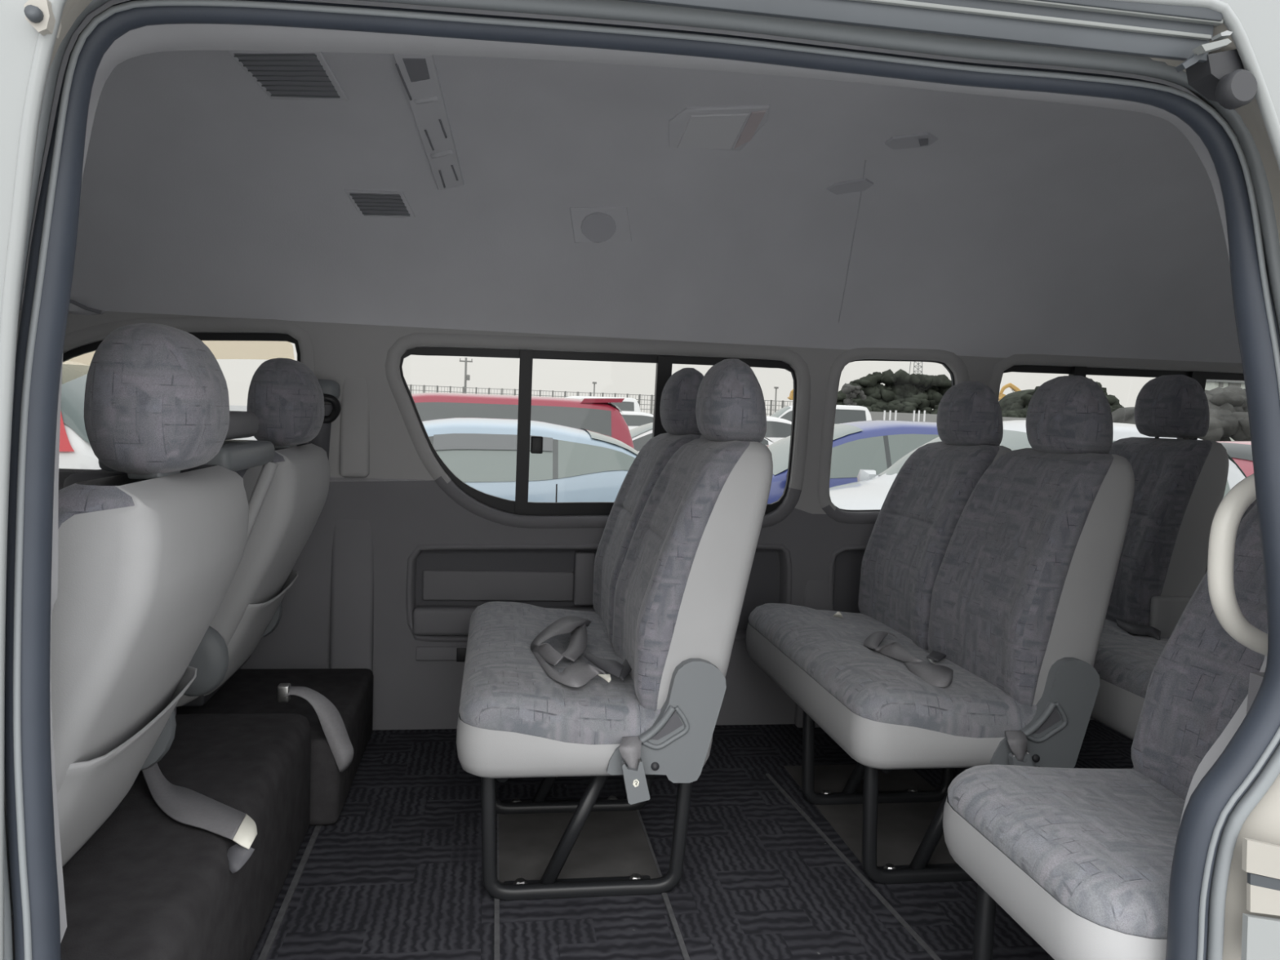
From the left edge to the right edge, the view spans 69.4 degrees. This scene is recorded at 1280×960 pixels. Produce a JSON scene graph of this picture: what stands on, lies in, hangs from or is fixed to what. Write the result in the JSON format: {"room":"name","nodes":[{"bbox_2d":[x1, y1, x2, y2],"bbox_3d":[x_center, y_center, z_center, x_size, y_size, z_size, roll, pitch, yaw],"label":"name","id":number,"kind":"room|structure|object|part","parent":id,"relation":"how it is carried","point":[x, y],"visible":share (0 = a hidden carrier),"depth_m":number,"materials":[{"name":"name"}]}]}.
{"room":"vehicle interior","nodes":[
{"label":"vehicle interior","id":0,"kind":"room"},
{"bbox_2d":[15,309,1243,729],"bbox_3d":[0.190,0.166,2.615,4.700,1.150,0.122,2,4,-9],"label":"wall","id":1,"kind":"structure","parent":0,"point":[393,572],"depth_m":2.52,"materials":[{"name":"grey plastic"}]},
{"bbox_2d":[58,317,314,469],"bbox_3d":[-1.308,-0.156,2.335,0.971,0.532,0.089,2,4,-8],"label":"window","id":2,"kind":"structure","parent":1,"relation":"in","point":[238,355],"depth_m":2.34,"materials":[{"name":"black"}]},
{"bbox_2d":[308,378,341,460],"bbox_3d":[-0.805,-0.142,2.343,0.090,0.227,0.067,2,4,-9],"label":"anchor","id":3,"kind":"object","parent":1,"relation":"attached to","point":[331,389],"visible":0.56,"depth_m":2.34,"materials":[{"name":"grey plastic"}]},
{"bbox_3d":[-0.393,0.295,2.579,0.418,0.084,0.012,2,4,-9],"label":"recess panel","id":4,"kind":"part","parent":1,"relation":"part of","materials":[{"name":"grey plastic"}]},
{"bbox_3d":[-0.311,0.393,2.582,0.630,0.076,0.060,2,4,-9],"label":"pocket lid","id":5,"kind":"part","parent":1,"relation":"part of","materials":[{"name":"grey plastic"}]},
{"bbox_2d":[385,333,810,528],"bbox_3d":[-0.101,-0.121,2.523,1.155,0.522,0.087,2,4,-9],"label":"window","id":6,"kind":"structure","parent":1,"relation":"in","point":[550,435],"depth_m":2.51,"materials":[{"name":"black"}]},
{"bbox_3d":[-0.314,-0.131,2.497,0.034,0.436,0.065,2,4,-9],"label":"post","id":7,"kind":"part","parent":6,"relation":"part of","materials":[{"name":"black"}]},
{"bbox_3d":[-0.103,-0.130,2.537,1.075,0.396,0.036,2,4,-9],"label":"pane","id":8,"kind":"part","parent":6,"relation":"part of","materials":[{"name":"clear glass"}]},
{"bbox_3d":[0.056,-0.121,2.556,0.040,0.436,0.065,2,4,-9],"label":"post","id":9,"kind":"part","parent":6,"relation":"part of","materials":[{"name":"black"}]},
{"bbox_3d":[0.180,0.375,2.640,4.700,0.728,0.066,2,4,-9],"label":"panel","id":10,"kind":"part","parent":1,"relation":"part of","materials":[{"name":"grey plastic"}]},
{"bbox_2d":[817,347,968,524],"bbox_3d":[0.725,-0.124,2.650,0.434,0.511,0.086,2,4,-9],"label":"window","id":11,"kind":"structure","parent":1,"relation":"in","point":[886,410],"depth_m":2.65,"materials":[{"name":"black"}]},
{"bbox_3d":[0.723,-0.125,2.664,0.358,0.435,0.039,2,4,-9],"label":"pane","id":12,"kind":"part","parent":11,"relation":"part of","materials":[{"name":"clear glass"}]},
{"bbox_2d":[989,354,1253,498],"bbox_3d":[1.572,-0.102,2.783,1.179,0.529,0.088,2,4,-9],"label":"window","id":13,"kind":"structure","parent":1,"relation":"in","point":[1014,388],"depth_m":2.74,"materials":[{"name":"black"}]},
{"bbox_3d":[1.273,-0.114,2.743,0.038,0.443,0.066,2,4,-9],"label":"post","id":14,"kind":"part","parent":13,"relation":"part of","materials":[{"name":"black"}]},
{"bbox_3d":[1.657,-0.104,2.804,0.048,0.443,0.066,2,4,-9],"label":"post","id":15,"kind":"part","parent":13,"relation":"part of","materials":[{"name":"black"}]},
{"bbox_2d":[23,0,1241,363],"bbox_3d":[0.308,-0.638,1.754,4.820,0.655,1.860,2,4,-9],"label":"ceiling","id":16,"kind":"structure","parent":0,"point":[1027,226],"depth_m":2.25,"materials":[{"name":"grey fabric"}]},
{"bbox_2d":[20,286,105,315],"bbox_3d":[-1.460,-0.440,2.296,0.280,0.073,0.161,2,4,-9],"label":"panel","id":17,"kind":"object","parent":16,"relation":"attached to","point":[75,308],"visible":0.11,"depth_m":2.25,"materials":[{"name":"grey plastic"}]},
{"bbox_2d":[226,50,348,101],"bbox_3d":[-0.691,-0.799,1.824,0.176,0.049,0.184,2,4,0],"label":"ceiling vent","id":18,"kind":"object","parent":16,"relation":"in","point":[282,75],"visible":0.98,"depth_m":1.82,"materials":[{"name":"grey plastic"}]},
{"bbox_2d":[344,189,415,217],"bbox_3d":[-0.618,-0.658,2.199,0.158,0.058,0.059,2,4,-9],"label":"ceiling vent","id":19,"kind":"object","parent":16,"relation":"in","point":[370,203],"visible":1,"depth_m":2.19,"materials":[{"name":"grey plastic"}]},
{"bbox_2d":[393,53,463,190],"bbox_3d":[-0.442,-0.747,1.958,0.079,0.162,0.436,2,4,-2],"label":"control panel","id":20,"kind":"object","parent":16,"relation":"attached to","point":[418,73],"visible":0.99,"depth_m":1.95,"materials":[{"name":"grey plastic"}]},
{"bbox_2d":[402,57,430,82],"bbox_3d":[-0.431,-0.796,1.795,0.044,0.016,0.094,2,4,-4],"label":"grille","id":21,"kind":"object","parent":20,"relation":"attached to","point":[414,69],"depth_m":1.79,"materials":[{"name":"grey plastic"}]},
{"bbox_2d":[569,206,631,243],"bbox_3d":[-0.096,-0.633,2.293,0.160,0.083,0.074,2,4,-5],"label":"ceiling speaker","id":22,"kind":"object","parent":16,"relation":"attached to","point":[592,224],"visible":1,"depth_m":2.29,"materials":[{"name":"grey plastic"}]},
{"bbox_2d":[581,212,616,242],"bbox_3d":[-0.103,-0.627,2.295,0.088,0.065,0.061,2,4,-9],"label":"grille","id":23,"kind":"object","parent":22,"relation":"attached to","point":[596,227],"depth_m":2.29,"materials":[{"name":"grey plastic"}]},
{"bbox_2d":[668,104,769,151],"bbox_3d":[0.166,-0.767,2.008,0.208,0.057,0.181,2,4,-9],"label":"dome lamp","id":24,"kind":"object","parent":16,"relation":"attached to","point":[717,127],"visible":1,"depth_m":2.01,"materials":[{"name":"grey plastic"}]},
{"bbox_2d":[733,110,766,148],"bbox_3d":[0.240,-0.764,2.018,0.031,0.044,0.154,2,4,-9],"label":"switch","id":25,"kind":"object","parent":24,"relation":"attached to","point":[751,121],"depth_m":2.01,"materials":[{"name":"grey plastic"}]},
{"bbox_2d":[826,177,873,195],"bbox_3d":[0.508,-0.711,2.238,0.112,0.035,0.040,3,4,10],"label":"clip","id":26,"kind":"object","parent":16,"relation":"attached to","point":[859,184],"visible":1,"depth_m":2.23,"materials":[{"name":"grey plastic"}]},
{"bbox_2d":[884,132,937,149],"bbox_3d":[0.609,-0.762,2.074,0.115,0.026,0.052,3,4,9],"label":"clip","id":27,"kind":"object","parent":16,"relation":"attached to","point":[926,139],"visible":1,"depth_m":2.07,"materials":[{"name":"grey plastic"}]},
{"bbox_2d":[0,0,1279,959],"bbox_3d":[0.325,0.206,1.017,4.970,2.170,0.248,2,4,-9],"label":"door frame","id":28,"kind":"structure","parent":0,"point":[27,56],"depth_m":0.90,"materials":[{"name":"grey metal"}]},
{"bbox_2d":[23,0,61,39],"bbox_3d":[-0.469,-0.361,0.723,0.018,0.026,0.027,2,4,-9],"label":"stopper","id":29,"kind":"object","parent":28,"relation":"in","point":[39,14],"depth_m":0.72,"materials":[{"name":"paint"}]},
{"bbox_2d":[4,0,1279,959],"bbox_3d":[0.076,0.202,0.925,1.296,1.330,0.118,2,4,-9],"label":"seal","id":30,"kind":"object","parent":28,"relation":"attached to","point":[1215,814],"visible":0.88,"depth_m":0.89,"materials":[{"name":"rubber"}]},
{"bbox_2d":[619,0,1223,62],"bbox_3d":[0.198,-0.440,0.834,0.727,0.054,0.017,2,4,-9],"label":"sliding door rail","id":31,"kind":"object","parent":28,"relation":"attached to","point":[1170,32],"visible":0.98,"depth_m":0.86,"materials":[{"name":"grey metal"}]},
{"bbox_2d":[1174,30,1257,109],"bbox_3d":[0.552,-0.391,0.895,0.087,0.064,0.055,2,4,-9],"label":"bracket","id":32,"kind":"object","parent":28,"relation":"attached to","point":[1223,79],"visible":1,"depth_m":0.89,"materials":[{"name":"grey"}]},
{"bbox_3d":[0.539,-0.408,0.870,0.031,0.014,0.012,2,4,-9],"label":"arm","id":33,"kind":"part","parent":32,"relation":"part of","materials":[{"name":"grey"}]},
{"bbox_2d":[1207,473,1267,656],"bbox_3d":[0.777,0.102,1.142,0.192,0.286,0.064,2,4,-9],"label":"handle","id":34,"kind":"object","parent":28,"relation":"attached to","point":[1230,511],"visible":0.78,"depth_m":1.10,"materials":[{"name":"white plastic"}]},
{"bbox_2d":[1240,837,1279,959],"bbox_3d":[0.666,0.444,0.965,0.090,0.146,0.008,2,4,-9],"label":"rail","id":35,"kind":"object","parent":28,"relation":"attached to","point":[1260,935],"visible":1,"depth_m":0.96,"materials":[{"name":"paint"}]},
{"bbox_2d":[249,720,1133,959],"bbox_3d":[0.241,0.802,1.856,4.800,0.054,1.780,2,4,-9],"label":"floor","id":36,"kind":"structure","parent":0,"point":[770,873],"depth_m":1.83,"materials":[{"name":"black carpet"}]},
{"bbox_2d":[12,712,311,959],"bbox_3d":[-1.317,0.623,1.320,1.446,0.263,1.000,2,4,-9],"label":"engine cover","id":37,"kind":"object","parent":36,"relation":"on","point":[148,884],"visible":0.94,"depth_m":1.35,"materials":[{"name":"carpet"}]},
{"bbox_2d":[4,323,248,921],"bbox_3d":[-0.910,0.153,1.195,0.696,0.729,0.514,2,4,-9],"label":"seat","id":38,"kind":"object","parent":37,"relation":"on","point":[149,554],"visible":0.81,"depth_m":1.11,"materials":[{"name":"fabric"}]},
{"bbox_3d":[-0.977,0.496,1.211,0.420,0.038,0.380,2,4,-9],"label":"seat","id":39,"kind":"part","parent":38,"relation":"part of","materials":[{"name":"grey leather"}]},
{"bbox_3d":[-0.741,0.252,1.229,0.278,0.528,0.458,2,4,-9],"label":"backrest","id":40,"kind":"part","parent":38,"relation":"part of","materials":[{"name":"fabric"}]},
{"bbox_2d":[63,410,278,715],"bbox_3d":[-0.816,0.179,1.638,0.271,0.605,0.320,2,4,-9],"label":"seat","id":41,"kind":"object","parent":37,"relation":"on","point":[234,455],"visible":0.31,"depth_m":1.64,"materials":[{"name":"grey plastic"}]},
{"bbox_2d":[98,439,274,471],"bbox_3d":[-0.782,-0.045,1.626,0.200,0.045,0.320,2,4,-9],"label":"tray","id":42,"kind":"object","parent":41,"relation":"on","point":[234,455],"depth_m":1.60,"materials":[{"name":"grey plastic"}]},
{"bbox_3d":[-0.788,-0.098,1.626,0.165,0.049,0.280,2,4,-9],"label":"lid","id":43,"kind":"part","parent":41,"relation":"part of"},
{"bbox_3d":[-0.789,0.144,1.766,0.181,0.369,0.023,2,4,-9],"label":"rail","id":44,"kind":"part","parent":41,"relation":"part of","materials":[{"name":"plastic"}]},
{"bbox_2d":[142,762,257,873],"bbox_3d":[-0.713,0.505,1.440,0.402,0.071,0.080,6,5,39],"label":"belt","id":45,"kind":"object","parent":37,"relation":"on","point":[185,806],"visible":0.91,"depth_m":1.39,"materials":[{"name":"white"}]},
{"bbox_2d":[276,683,353,772],"bbox_3d":[-0.685,0.529,1.962,0.156,0.202,0.068,2,4,-9],"label":"belt","id":46,"kind":"object","parent":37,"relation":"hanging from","point":[333,726],"visible":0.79,"depth_m":1.94,"materials":[{"name":"grey fabric"}]},
{"bbox_2d":[176,668,373,825],"bbox_3d":[-1.416,0.600,2.110,1.495,0.188,0.570,2,4,-9],"label":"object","id":47,"kind":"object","parent":36,"relation":"on","point":[350,691],"depth_m":2.18,"materials":[{"name":"carpet"}]},
{"bbox_2d":[176,357,329,706],"bbox_3d":[-1.067,0.086,2.038,0.696,0.729,0.514,2,4,-9],"label":"seat","id":48,"kind":"object","parent":47,"relation":"on","point":[286,396],"visible":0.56,"depth_m":1.95,"materials":[{"name":"fabric"}]},
{"bbox_3d":[-1.134,0.429,2.054,0.420,0.038,0.380,2,4,-9],"label":"seat","id":49,"kind":"part","parent":48,"relation":"part of","materials":[{"name":"grey plastic"}]},
{"bbox_3d":[-0.898,0.185,2.072,0.278,0.528,0.458,2,4,-9],"label":"backrest","id":50,"kind":"part","parent":48,"relation":"part of","materials":[{"name":"fabric"}]},
{"bbox_2d":[456,358,773,900],"bbox_3d":[-0.089,0.247,2.031,0.579,1.018,0.857,2,4,-9],"label":"seat","id":51,"kind":"object","parent":36,"relation":"on","point":[676,550],"visible":0.98,"depth_m":1.68,"materials":[{"name":"fabric"}]},
{"bbox_2d":[458,600,660,744],"bbox_3d":[-0.151,0.390,2.039,0.460,0.093,0.835,2,4,-9],"label":"cushion","id":52,"kind":"object","parent":51,"relation":"on","point":[507,697],"depth_m":1.67,"materials":[{"name":"fabric"}]},
{"bbox_3d":[-0.154,0.624,2.075,0.396,0.254,0.025,2,4,-9],"label":"leg frame","id":53,"kind":"part","parent":51,"relation":"part of","materials":[{"name":"black metal"}]},
{"bbox_2d":[530,616,631,687],"bbox_3d":[-0.118,0.345,1.942,0.221,0.047,0.521,2,4,-9],"label":"belt","id":54,"kind":"object","parent":51,"relation":"on","point":[575,675],"visible":0.96,"depth_m":1.84,"materials":[{"name":"grey fabric"}]},
{"bbox_3d":[-0.098,0.652,1.718,0.396,0.254,0.025,2,4,-9],"label":"leg frame","id":55,"kind":"part","parent":51,"relation":"part of","materials":[{"name":"black metal"}]},
{"bbox_2d":[618,736,649,804],"bbox_3d":[-0.011,0.510,1.623,0.056,0.108,0.043,2,4,-9],"label":"belt buckle","id":56,"kind":"object","parent":51,"relation":"hanging from","point":[633,774],"visible":1,"depth_m":1.61,"materials":[{"name":"grey plastic"}]},
{"bbox_3d":[0.009,0.138,2.256,0.202,0.512,0.402,2,4,-9],"label":"backrest","id":57,"kind":"part","parent":51,"relation":"part of","materials":[{"name":"fabric"}]},
{"bbox_3d":[0.073,0.170,1.847,0.202,0.512,0.402,2,4,-9],"label":"backrest","id":58,"kind":"part","parent":51,"relation":"part of","materials":[{"name":"fabric"}]},
{"bbox_2d":[746,375,1134,884],"bbox_3d":[0.637,0.267,2.145,0.579,1.018,0.857,2,4,-9],"label":"seat","id":59,"kind":"object","parent":36,"relation":"on","point":[1000,562],"visible":0.97,"depth_m":1.88,"materials":[{"name":"fabric"}]},
{"bbox_2d":[832,611,843,617],"bbox_3d":[0.515,0.355,2.422,0.034,0.022,0.030,4,5,28],"label":"paper tag","id":60,"kind":"object","parent":59,"relation":"on","point":[837,614],"visible":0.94,"depth_m":2.41,"materials":[{"name":"white"}]},
{"bbox_3d":[0.572,0.644,2.190,0.396,0.254,0.025,2,4,-9],"label":"leg frame","id":61,"kind":"part","parent":59,"relation":"part of","materials":[{"name":"black metal"}]},
{"bbox_2d":[748,603,1036,737],"bbox_3d":[0.575,0.410,2.154,0.460,0.093,0.835,2,4,-9],"label":"cushion","id":62,"kind":"object","parent":59,"relation":"on","point":[883,699],"depth_m":1.88,"materials":[{"name":"fabric"}]},
{"bbox_2d":[863,631,953,687],"bbox_3d":[0.579,0.381,2.013,0.190,0.033,0.412,4,4,17],"label":"belt","id":63,"kind":"object","parent":59,"relation":"on","point":[939,676],"visible":0.98,"depth_m":1.96,"materials":[{"name":"grey fabric"}]},
{"bbox_3d":[0.735,0.159,2.370,0.202,0.512,0.402,2,4,-9],"label":"backrest","id":64,"kind":"part","parent":59,"relation":"part of","materials":[{"name":"fabric"}]},
{"bbox_3d":[0.627,0.672,1.833,0.396,0.254,0.025,2,4,-9],"label":"leg frame","id":65,"kind":"part","parent":59,"relation":"part of","materials":[{"name":"black metal"}]},
{"bbox_2d":[1004,729,1032,766],"bbox_3d":[0.712,0.530,1.738,0.056,0.108,0.043,2,4,-9],"label":"belt buckle","id":66,"kind":"object","parent":59,"relation":"hanging from","point":[1016,740],"visible":0.55,"depth_m":1.73,"materials":[{"name":"grey plastic"}]},
{"bbox_3d":[0.799,0.191,1.961,0.202,0.512,0.402,2,4,-9],"label":"backrest","id":67,"kind":"part","parent":59,"relation":"part of","materials":[{"name":"fabric"}]},
{"bbox_2d":[942,502,1267,959],"bbox_3d":[0.814,0.336,1.278,0.672,1.017,0.454,2,4,-9],"label":"seat","id":68,"kind":"object","parent":36,"relation":"on","point":[1081,860],"visible":0.71,"depth_m":1.30,"materials":[{"name":"fabric"}]},
{"bbox_3d":[0.691,0.703,1.431,0.366,0.254,0.026,2,4,-9],"label":"leg frame","id":69,"kind":"part","parent":68,"relation":"part of","materials":[{"name":"black metal"}]},
{"bbox_2d":[947,764,1185,939],"bbox_3d":[0.716,0.478,1.265,0.475,0.049,0.430,2,4,-9],"label":"cushion","id":70,"kind":"object","parent":68,"relation":"on","point":[1101,842],"depth_m":1.22,"materials":[{"name":"fabric"}]},
{"bbox_3d":[0.951,0.245,1.284,0.274,0.512,0.418,2,4,-9],"label":"backrest","id":71,"kind":"part","parent":68,"relation":"part of","materials":[{"name":"fabric"}]},
{"bbox_2d":[1090,374,1256,739],"bbox_3d":[1.225,0.268,2.186,0.579,1.067,0.997,2,4,-9],"label":"seat","id":72,"kind":"object","parent":36,"relation":"on","point":[1180,484],"visible":0.37,"depth_m":2.30,"materials":[{"name":"fabric"}]},
{"bbox_2d":[1093,618,1169,698],"bbox_3d":[1.165,0.399,2.187,0.460,0.093,0.990,2,4,-9],"label":"cushion","id":73,"kind":"object","parent":72,"relation":"on","point":[1125,664],"depth_m":1.95,"materials":[{"name":"fabric"}]},
{"bbox_2d":[1115,618,1160,639],"bbox_3d":[1.245,0.372,2.316,0.158,0.037,0.317,5,5,34],"label":"belt","id":74,"kind":"object","parent":72,"relation":"on","point":[1138,629],"visible":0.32,"depth_m":2.27,"materials":[{"name":"grey fabric"}]},
{"bbox_3d":[1.313,0.142,2.479,0.202,0.512,0.402,2,4,-9],"label":"backrest","id":75,"kind":"part","parent":72,"relation":"part of","materials":[{"name":"fabric"}]},
{"bbox_3d":[1.400,0.185,1.918,0.202,0.512,0.402,2,4,-9],"label":"backrest","id":76,"kind":"part","parent":72,"relation":"part of","materials":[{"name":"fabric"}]}
]}

